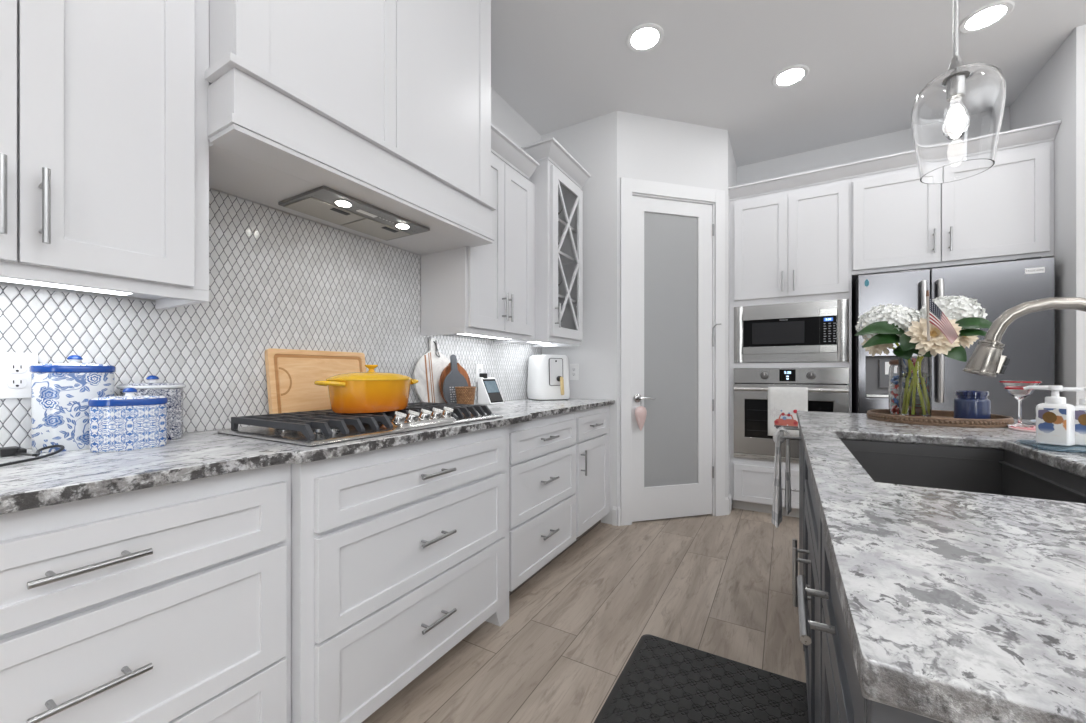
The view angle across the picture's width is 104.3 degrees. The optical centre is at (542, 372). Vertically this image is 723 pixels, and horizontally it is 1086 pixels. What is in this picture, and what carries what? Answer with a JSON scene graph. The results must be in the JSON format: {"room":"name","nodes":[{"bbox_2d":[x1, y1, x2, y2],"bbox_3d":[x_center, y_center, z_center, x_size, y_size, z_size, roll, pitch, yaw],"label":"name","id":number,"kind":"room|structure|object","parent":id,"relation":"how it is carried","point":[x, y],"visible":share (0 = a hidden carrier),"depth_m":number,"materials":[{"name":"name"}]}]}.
{"room":"kitchen","nodes":[
{"label":"kitchen","id":0,"kind":"room"},
{"bbox_2d":[0,88,541,448],"bbox_3d":[-1.492,-0.400,0.948,0.128,3.020,8.750,0,0,30],"label":"wall","id":1,"kind":"structure","parent":0,"point":[278,279],"depth_m":1.55,"materials":[{"name":"tile"}]},
{"bbox_2d":[0,352,37,398],"bbox_3d":[-1.352,0.006,1.054,0.008,0.117,0.118,0,0,30],"label":"wall outlet","id":2,"kind":"object","parent":1,"relation":"attached to","point":[15,374],"visible":0.96,"depth_m":1.07,"materials":[{"name":"white plastic"}]},
{"bbox_2d":[7,378,26,387],"bbox_3d":[-1.337,0.025,1.074,0.001,0.028,0.033,0,0,30],"label":"socket","id":3,"kind":"object","parent":2,"relation":"attached to","point":[11,382],"depth_m":1.07,"materials":[{"name":"white plastic"}]},
{"bbox_2d":[7,363,26,373],"bbox_3d":[-1.337,-0.013,1.074,0.001,0.028,0.033,0,0,30],"label":"socket","id":4,"kind":"object","parent":2,"relation":"attached to","point":[12,368],"depth_m":1.07,"materials":[{"name":"white plastic"}]},
{"bbox_2d":[0,0,208,309],"bbox_3d":[-1.201,-0.739,0.931,0.391,1.082,0.692,0,0,30],"label":"upper cabinet","id":5,"kind":"object","parent":1,"relation":"attached to","point":[104,143],"visible":1,"depth_m":0.99,"materials":[{"name":"white paint"}]},
{"bbox_2d":[0,277,131,294],"bbox_3d":[-1.257,-0.222,0.922,0.100,0.012,0.540,0,0,30],"label":"light","id":6,"kind":"object","parent":5,"relation":"attached to","point":[1,278],"visible":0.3,"depth_m":1.05,"materials":[{"name":"white plastic"}]},
{"bbox_2d":[205,0,495,254],"bbox_3d":[-0.717,-1.269,1.684,0.476,1.278,1.136,0,0,30],"label":"range hood","id":7,"kind":"object","parent":1,"relation":"attached to","point":[385,105],"visible":0.92,"depth_m":1.45,"materials":[{"name":"white paint"}]},
{"bbox_2d":[278,186,429,240],"bbox_3d":[-0.733,-0.621,1.695,0.275,0.017,0.488,0,0,30],"label":"hood insert","id":8,"kind":"object","parent":7,"relation":"attached to","point":[323,202],"visible":1,"depth_m":1.64,"materials":[{"name":"silver metal"}]},
{"bbox_2d":[476,364,482,381],"bbox_3d":[-0.405,0.001,2.695,0.008,0.115,0.073,0,0,30],"label":"wall outlet","id":9,"kind":"object","parent":1,"relation":"attached to","point":[479,367],"visible":0.75,"depth_m":2.68,"materials":[{"name":"white plastic"}]},
{"bbox_2d":[479,373,486,377],"bbox_3d":[-0.380,0.018,2.691,0.039,0.033,0.038,0,0,30],"label":"plug adapter","id":10,"kind":"object","parent":9,"relation":"attached to","point":[484,375],"visible":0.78,"depth_m":2.68,"materials":[{"name":"black plastic"}]},
{"bbox_2d":[421,123,539,342],"bbox_3d":[-0.319,-0.740,2.459,0.391,1.080,0.674,0,0,30],"label":"upper cabinet","id":11,"kind":"object","parent":1,"relation":"attached to","point":[489,289],"visible":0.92,"depth_m":2.31,"materials":[{"name":"white paint"}]},
{"bbox_2d":[461,333,505,339],"bbox_3d":[-0.366,-0.224,2.486,0.080,0.012,0.580,0,0,30],"label":"light","id":12,"kind":"object","parent":11,"relation":"attached to","point":[464,333],"visible":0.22,"depth_m":2.52,"materials":[{"name":"white plastic"}]},
{"bbox_2d":[497,137,590,346],"bbox_3d":[-0.007,-0.810,2.907,0.483,1.220,0.572,0,0,30],"label":"upper cabinet","id":13,"kind":"object","parent":1,"relation":"attached to","point":[558,200],"visible":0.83,"depth_m":2.72,"materials":[{"name":"white paint"}]},
{"bbox_2d":[529,341,551,343],"bbox_3d":[-0.073,-0.224,2.993,0.080,0.012,0.430,0,0,30],"label":"light","id":14,"kind":"object","parent":13,"relation":"attached to","point":[545,342],"visible":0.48,"depth_m":3.10,"materials":[{"name":"white plastic"}]},
{"bbox_2d":[541,111,616,523],"bbox_3d":[0.281,-0.400,3.267,0.640,3.020,0.080,0,0,30],"label":"wall","id":15,"kind":"structure","parent":0,"point":[592,143],"depth_m":3.15,"materials":[{"name":"paint"}]},
{"bbox_2d":[570,364,578,379],"bbox_3d":[0.238,-0.008,3.241,0.076,0.124,0.008,0,0,30],"label":"wall outlet","id":16,"kind":"object","parent":15,"relation":"attached to","point":[574,368],"visible":1,"depth_m":3.24,"materials":[{"name":"white plastic"}]},
{"bbox_2d":[612,506,620,525],"bbox_3d":[0.537,1.042,3.074,0.056,0.135,0.029,0,0,30],"label":"baseboard","id":17,"kind":"structure","parent":15,"relation":"attached to","point":[614,510],"depth_m":3.07,"materials":[{"name":"white paint"}]},
{"bbox_2d":[362,503,805,722],"bbox_3d":[1.401,1.135,-0.723,6.850,0.050,8.750,0,0,30],"label":"floor","id":18,"kind":"structure","parent":0,"point":[721,586],"depth_m":1.90,"materials":[{"name":"brown wood"}]},
{"bbox_2d":[0,464,290,722],"bbox_3d":[-1.099,0.668,0.870,0.645,0.882,0.848,0,0,30],"label":"base cabinet","id":19,"kind":"object","parent":18,"relation":"on","point":[170,603],"visible":0.97,"depth_m":0.85,"materials":[{"name":"white paint"}]},
{"bbox_2d":[0,398,614,514],"bbox_3d":[-0.532,0.211,1.825,0.656,0.030,3.228,0,0,30],"label":"countertop","id":20,"kind":"structure","parent":19,"relation":"on","point":[61,477],"depth_m":0.97,"materials":[{"name":"white stone"}]},
{"bbox_2d":[0,445,64,466],"bbox_3d":[-1.164,0.185,0.919,0.133,0.019,0.291,0,0,-37],"label":"power cord","id":21,"kind":"object","parent":20,"relation":"on","point":[13,450],"visible":1,"depth_m":0.98,"materials":[{"name":"black plastic"}]},
{"bbox_2d":[29,355,115,451],"bbox_3d":[-1.229,0.074,1.108,0.129,0.243,0.152,0,0,42],"label":"canister","id":22,"kind":"object","parent":20,"relation":"on","point":[61,393],"visible":0.93,"depth_m":1.05,"materials":[{"name":"blue ceramic"}]},
{"bbox_2d":[88,387,167,451],"bbox_3d":[-1.079,0.117,1.102,0.149,0.158,0.103,0,0,-44],"label":"canister","id":23,"kind":"object","parent":20,"relation":"on","point":[131,421],"visible":1,"depth_m":1.06,"materials":[{"name":"blue ceramic"}]},
{"bbox_2d":[116,375,185,439],"bbox_3d":[-1.153,0.101,1.247,0.150,0.189,0.131,0,0,-43],"label":"canister","id":24,"kind":"object","parent":20,"relation":"on","point":[173,392],"visible":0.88,"depth_m":1.24,"materials":[{"name":"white ceramic"}]},
{"bbox_2d":[265,348,365,413],"bbox_3d":[-0.918,0.053,1.756,0.067,0.292,0.420,0,0,30],"label":"cutting board","id":25,"kind":"object","parent":20,"relation":"on","point":[291,374],"visible":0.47,"depth_m":1.68,"materials":[{"name":"brown wood"}]},
{"bbox_2d":[217,402,502,446],"bbox_3d":[-0.617,0.162,1.621,0.520,0.066,0.880,0,0,30],"label":"gas cooktop","id":26,"kind":"object","parent":20,"relation":"in","point":[426,420],"depth_m":1.38,"materials":[{"name":"black metal"}]},
{"bbox_2d":[314,365,418,413],"bbox_3d":[-0.649,0.056,1.596,0.245,0.175,0.424,0,0,30],"label":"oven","id":27,"kind":"object","parent":26,"relation":"on","point":[370,391],"visible":1,"depth_m":1.48,"materials":[{"name":"metal"}]},
{"bbox_2d":[413,338,449,402],"bbox_3d":[-0.590,0.000,2.317,0.058,0.392,0.316,0,0,29],"label":"marble board","id":28,"kind":"object","parent":20,"relation":"on","point":[428,369],"visible":0.81,"depth_m":2.27,"materials":[{"name":"white stone"}]},
{"bbox_2d":[439,363,470,402],"bbox_3d":[-0.494,0.067,2.389,0.041,0.259,0.248,0,0,30],"label":"wooden board","id":29,"kind":"object","parent":20,"relation":"on","point":[446,371],"visible":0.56,"depth_m":2.34,"materials":[{"name":"brown wood"}]},
{"bbox_2d":[443,354,467,403],"bbox_3d":[-0.487,0.046,2.348,0.046,0.300,0.204,0,0,30],"label":"slate board","id":30,"kind":"object","parent":20,"relation":"on","point":[454,379],"visible":0.58,"depth_m":2.33,"materials":[{"name":"grey stone"}]},
{"bbox_2d":[455,386,475,404],"bbox_3d":[-0.419,0.135,2.284,0.114,0.121,0.114,0,0,30],"label":"wicker basket","id":31,"kind":"object","parent":20,"relation":"on","point":[464,394],"visible":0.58,"depth_m":2.24,"materials":[{"name":"brown wicker"}]},
{"bbox_2d":[478,377,503,404],"bbox_3d":[-0.330,0.111,2.696,0.101,0.169,0.150,0,0,30],"label":"smart display","id":32,"kind":"object","parent":20,"relation":"on","point":[489,392],"visible":0.98,"depth_m":2.65,"materials":[{"name":"white plastic"}]},
{"bbox_2d":[527,355,569,400],"bbox_3d":[0.051,0.030,3.107,0.284,0.330,0.342,0,0,-24],"label":"air fryer","id":33,"kind":"object","parent":20,"relation":"on","point":[548,375],"visible":0.98,"depth_m":3.01,"materials":[{"name":"white plastic"}]},
{"bbox_2d":[291,425,508,722],"bbox_3d":[-0.632,0.668,1.638,0.685,0.882,0.946,0,0,30],"label":"base cabinet","id":34,"kind":"object","parent":18,"relation":"on","point":[400,553],"visible":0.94,"depth_m":1.31,"materials":[{"name":"white paint"}]},
{"bbox_2d":[509,411,575,595],"bbox_3d":[-0.223,0.668,2.387,0.645,0.882,0.758,0,0,30],"label":"base cabinet","id":35,"kind":"object","parent":18,"relation":"on","point":[542,450],"visible":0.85,"depth_m":2.19,"materials":[{"name":"white paint"}]},
{"bbox_2d":[564,405,609,551],"bbox_3d":[0.115,0.668,2.973,0.645,0.882,0.593,0,0,30],"label":"base cabinet","id":36,"kind":"object","parent":18,"relation":"on","point":[592,443],"visible":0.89,"depth_m":2.77,"materials":[{"name":"white paint"}]},
{"bbox_2d":[594,634,808,722],"bbox_3d":[0.420,1.100,1.128,0.660,0.019,1.175,0,0,30],"label":"floor mat","id":37,"kind":"object","parent":18,"relation":"on","point":[662,680],"visible":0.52,"depth_m":1.44,"materials":[{"name":"black plastic"}]},
{"bbox_2d":[730,178,851,517],"bbox_3d":[1.985,-0.140,3.436,0.802,2.500,0.639,0,0,30],"label":"tall cabinet","id":38,"kind":"object","parent":18,"relation":"on","point":[794,245],"visible":0.77,"depth_m":3.21,"materials":[{"name":"white paint"}]},
{"bbox_2d":[734,299,847,362],"bbox_3d":[1.979,-0.306,3.412,0.750,0.448,0.512,0,0,30],"label":"microwave","id":39,"kind":"object","parent":38,"relation":"in","point":[813,331],"visible":1,"depth_m":3.18,"materials":[{"name":"silver metal"}]},
{"bbox_2d":[734,368,848,462],"bbox_3d":[1.968,0.318,3.392,0.751,0.713,0.558,0,0,30],"label":"wall oven","id":40,"kind":"object","parent":38,"relation":"in","point":[828,389],"visible":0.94,"depth_m":3.25,"materials":[{"name":"silver metal"}]},
{"bbox_2d":[768,387,807,436],"bbox_3d":[1.830,0.290,3.160,0.258,0.369,0.046,0,0,30],"label":"dish towel","id":41,"kind":"object","parent":40,"relation":"hanging from","point":[784,403],"visible":0.84,"depth_m":3.15,"materials":[{"name":"white fabric"}]},
{"bbox_2d":[780,426,804,650],"bbox_3d":[1.333,0.670,1.653,0.705,0.880,0.605,0,0,30],"label":"dishwasher","id":42,"kind":"object","parent":18,"relation":"on","point":[801,446],"visible":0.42,"depth_m":1.74,"materials":[{"name":"stainless steel"},{"name":"black plastic"}]},
{"bbox_2d":[771,427,790,527],"bbox_3d":[1.077,0.461,1.906,0.077,0.434,0.157,0,0,30],"label":"hand towel","id":43,"kind":"object","parent":42,"relation":"hanging from","point":[776,520],"visible":0.98,"depth_m":1.88,"materials":[{"name":"fabric"}]},
{"bbox_2d":[792,449,822,722],"bbox_3d":[0.989,0.668,0.999,0.686,0.884,0.858,0,0,30],"label":"base cabinet","id":44,"kind":"object","parent":18,"relation":"on","point":[812,551],"visible":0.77,"depth_m":1.09,"materials":[{"name":"grey paint"}]},
{"bbox_2d":[797,411,1085,722],"bbox_3d":[1.246,0.211,0.964,1.105,0.030,2.195,0,0,30],"label":"countertop","id":45,"kind":"structure","parent":44,"relation":"on","point":[957,606],"depth_m":0.40,"materials":[{"name":"white stone"}]},
{"bbox_2d":[867,409,1013,427],"bbox_3d":[1.593,0.180,1.719,0.437,0.031,0.437,0,0,30],"label":"serving tray","id":46,"kind":"object","parent":45,"relation":"on","point":[938,417],"visible":0.88,"depth_m":1.58,"materials":[{"name":"brown wood"}]},
{"bbox_2d":[889,360,898,414],"bbox_3d":[1.588,0.064,1.853,0.110,0.250,0.110,0,0,30],"label":"candy jar","id":47,"kind":"object","parent":46,"relation":"on","point":[893,369],"visible":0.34,"depth_m":1.85,"materials":[{"name":"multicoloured glass"}]},
{"bbox_2d":[898,356,931,416],"bbox_3d":[1.540,0.060,1.748,0.104,0.257,0.104,0,0,30],"label":"glass vase","id":48,"kind":"object","parent":46,"relation":"on","point":[914,373],"visible":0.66,"depth_m":1.71,"materials":[{"name":"clear glass"}]},
{"bbox_2d":[861,335,894,356],"bbox_3d":[1.465,-0.015,1.784,0.090,0.372,0.211,0,0,-32],"label":"flower","id":49,"kind":"object","parent":48,"relation":"in","point":[873,350],"visible":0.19,"depth_m":1.81,"materials":[{"name":"beige plant"}]},
{"bbox_2d":[855,304,931,359],"bbox_3d":[1.463,-0.063,1.792,0.252,0.468,0.295,0,0,30],"label":"flower","id":50,"kind":"object","parent":48,"relation":"in","point":[888,325],"visible":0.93,"depth_m":1.73,"materials":[{"name":"white plant"}]},
{"bbox_2d":[904,317,961,356],"bbox_3d":[1.514,-0.027,1.632,0.156,0.395,0.164,0,0,-34],"label":"flower","id":51,"kind":"object","parent":48,"relation":"in","point":[939,343],"visible":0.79,"depth_m":1.60,"materials":[{"name":"beige plant"}]},
{"bbox_2d":[926,290,957,343],"bbox_3d":[1.460,-0.205,1.545,0.014,0.204,0.087,0,0,-44],"label":"flag","id":52,"kind":"object","parent":51,"relation":"attached to","point":[935,316],"visible":1,"depth_m":1.55,"materials":[{"name":"multicoloured fabric"}]},
{"bbox_2d":[918,295,991,361],"bbox_3d":[1.639,-0.074,1.686,0.223,0.489,0.315,0,0,30],"label":"flower","id":53,"kind":"object","parent":48,"relation":"in","point":[966,312],"visible":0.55,"depth_m":1.64,"materials":[{"name":"white plant"}]},
{"bbox_2d":[958,329,978,347],"bbox_3d":[1.589,-0.022,1.681,0.220,0.385,0.104,0,0,30],"label":"flower","id":54,"kind":"object","parent":48,"relation":"in","point":[965,341],"visible":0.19,"depth_m":1.63,"materials":[{"name":"beige plant"}]},
{"bbox_2d":[954,391,990,418],"bbox_3d":[1.689,0.130,1.662,0.103,0.118,0.103,0,0,30],"label":"candle jar","id":55,"kind":"object","parent":46,"relation":"on","point":[967,404],"visible":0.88,"depth_m":1.63,"materials":[{"name":"blue glass"}]},
{"bbox_2d":[840,439,1085,503],"bbox_3d":[0.975,0.336,1.002,0.462,0.219,0.838,0,0,30],"label":"sink","id":56,"kind":"object","parent":45,"relation":"in","point":[969,469],"visible":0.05,"depth_m":1.28,"materials":[{"name":"metal"}]},
{"bbox_2d":[1008,425,1035,432],"bbox_3d":[1.719,0.192,1.413,0.218,0.008,0.218,0,0,30],"label":"placemat","id":57,"kind":"object","parent":45,"relation":"on","point":[1026,429],"visible":0.37,"depth_m":1.43,"materials":[{"name":"pink fabric"}]},
{"bbox_2d":[999,380,1041,426],"bbox_3d":[1.678,0.107,1.484,0.102,0.160,0.102,0,0,30],"label":"cocktail glass","id":58,"kind":"object","parent":57,"relation":"on","point":[1014,388],"visible":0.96,"depth_m":1.47,"materials":[{"name":"clear glass"}]},
{"bbox_2d":[963,297,1085,376],"bbox_3d":[1.124,0.015,0.922,0.301,0.362,0.056,0,0,30],"label":"kitchen faucet","id":59,"kind":"object","parent":45,"relation":"on","point":[987,359],"visible":1,"depth_m":0.96,"materials":[{"name":"silver metal"}]},
{"bbox_2d":[1017,440,1085,452],"bbox_3d":[1.380,0.192,1.085,0.187,0.007,0.172,0,0,30],"label":"soap dish","id":60,"kind":"object","parent":45,"relation":"on","point":[1074,448],"visible":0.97,"depth_m":1.07,"materials":[{"name":"blue glass"}]},
{"bbox_2d":[1023,385,1074,445],"bbox_3d":[1.341,0.111,1.121,0.051,0.155,0.084,0,0,-27],"label":"soap bottle","id":61,"kind":"object","parent":60,"relation":"on","point":[1055,419],"visible":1,"depth_m":1.10,"materials":[{"name":"white plastic"}]},
{"bbox_2d":[1059,387,1085,445],"bbox_3d":[1.408,0.113,1.101,0.051,0.151,0.082,0,0,-30],"label":"soap bottle","id":62,"kind":"object","parent":60,"relation":"on","point":[1080,410],"visible":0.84,"depth_m":1.09,"materials":[{"name":"white plastic"}]},
{"bbox_2d":[797,526,942,722],"bbox_3d":[0.664,0.668,0.375,0.746,0.884,0.544,0,0,30],"label":"base cabinet","id":63,"kind":"object","parent":18,"relation":"on","point":[843,701],"depth_m":0.55,"materials":[{"name":"grey paint"}]},
{"bbox_2d":[852,257,1054,419],"bbox_3d":[2.711,0.211,2.919,0.920,1.796,0.713,0,0,30],"label":"refrigerator","id":64,"kind":"object","parent":18,"relation":"on","point":[1029,340],"visible":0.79,"depth_m":2.61,"materials":[{"name":"silver metal"}]},
{"bbox_2d":[617,111,727,506],"bbox_3d":[0.984,-0.400,3.239,0.948,3.020,0.090,0,0,-15],"label":"wall","id":65,"kind":"structure","parent":0,"point":[649,148],"depth_m":3.19,"materials":[{"name":"paint"}]},
{"bbox_2d":[620,177,724,525],"bbox_3d":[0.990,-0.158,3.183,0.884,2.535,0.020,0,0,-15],"label":"trim","id":66,"kind":"structure","parent":65,"relation":"attached to","point":[628,186],"depth_m":3.15,"materials":[{"name":"white paint"}]},
{"bbox_2d":[632,196,720,521],"bbox_3d":[1.011,-0.105,3.192,0.733,2.406,0.100,0,0,-15],"label":"door","id":67,"kind":"structure","parent":65,"relation":"in","point":[673,332],"depth_m":3.21,"materials":[{"name":"white paint"}]},
{"bbox_2d":[635,400,646,430],"bbox_3d":[0.712,0.296,3.070,0.092,0.248,0.050,0,0,-10],"label":"hanging ornament","id":68,"kind":"object","parent":67,"relation":"hanging from","point":[640,412],"visible":1,"depth_m":3.05,"materials":[{"name":"pink fabric"}]},
{"bbox_2d":[725,494,731,514],"bbox_3d":[1.476,1.042,3.368,0.148,0.135,0.113,0,0,-15],"label":"baseboard","id":69,"kind":"structure","parent":65,"relation":"attached to","point":[726,498],"depth_m":3.30,"materials":[{"name":"white paint"}]},
{"bbox_2d":[728,133,736,502],"bbox_3d":[1.614,-0.400,3.716,0.120,3.020,0.850,0,0,30],"label":"wall","id":70,"kind":"structure","parent":0,"point":[732,168],"depth_m":3.41,"materials":[{"name":"paint"}]},
{"bbox_2d":[491,0,1085,166],"bbox_3d":[1.401,-1.940,-0.723,6.850,0.060,8.750,0,0,30],"label":"ceiling","id":71,"kind":"structure","parent":0,"point":[558,64],"depth_m":2.58,"materials":[{"name":"paint"}]},
{"bbox_2d":[626,23,663,52],"bbox_3d":[0.581,-1.906,2.407,0.210,0.008,0.210,0,0,30],"label":"recessed light","id":72,"kind":"object","parent":71,"relation":"in","point":[645,37],"visible":1,"depth_m":2.40,"materials":[{"name":"white plastic"}]},
{"bbox_2d":[772,65,808,87],"bbox_3d":[1.592,-1.906,2.718,0.210,0.008,0.210,0,0,30],"label":"recessed light","id":73,"kind":"object","parent":71,"relation":"in","point":[790,76],"visible":1,"depth_m":2.71,"materials":[{"name":"white plastic"}]},
{"bbox_2d":[911,0,1005,183],"bbox_3d":[1.223,-1.252,1.250,0.201,1.314,0.201,0,0,30],"label":"pendant lamp","id":74,"kind":"object","parent":71,"relation":"hanging from","point":[957,116],"visible":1,"depth_m":1.19,"materials":[{"name":"clear glass"}]},
{"bbox_2d":[948,55,963,70],"bbox_3d":[1.223,-0.875,1.250,0.060,0.120,0.060,0,0,30],"label":"socket","id":75,"kind":"object","parent":74,"relation":"attached to","point":[956,61],"depth_m":1.24,"materials":[{"name":"silver metal"}]},
{"bbox_2d":[959,0,1014,33],"bbox_3d":[2.376,-1.906,2.265,0.210,0.008,0.210,0,0,30],"label":"recessed light","id":76,"kind":"object","parent":71,"relation":"in","point":[989,15],"visible":0.96,"depth_m":2.26,"materials":[{"name":"white plastic"}]},
{"bbox_2d":[737,106,1009,198],"bbox_3d":[4.167,-0.400,2.617,5.400,3.020,0.120,0,0,30],"label":"wall","id":77,"kind":"structure","parent":0,"point":[899,141],"depth_m":3.54,"materials":[{"name":"paint"}]},
{"bbox_2d":[1010,25,1085,405],"bbox_3d":[4.710,-0.400,1.773,3.615,3.020,0.800,0,0,30],"label":"wall","id":78,"kind":"structure","parent":0,"point":[1057,92],"depth_m":2.40,"materials":[{"name":"paint"}]},
{"bbox_2d":[852,141,1053,284],"bbox_3d":[2.758,-1.045,2.990,0.982,0.690,0.639,0,0,30],"label":"upper cabinet","id":79,"kind":"object","parent":78,"relation":"attached to","point":[1004,212],"visible":0.83,"depth_m":2.73,"materials":[{"name":"white paint"}]},
{"bbox_2d":[728,120,1061,200],"bbox_3d":[2.261,-1.431,2.932,1.784,0.080,0.080,0,0,30],"label":"crown molding","id":80,"kind":"structure","parent":79,"relation":"attached to","point":[1045,132],"depth_m":2.95,"materials":[{"name":"white paint"}]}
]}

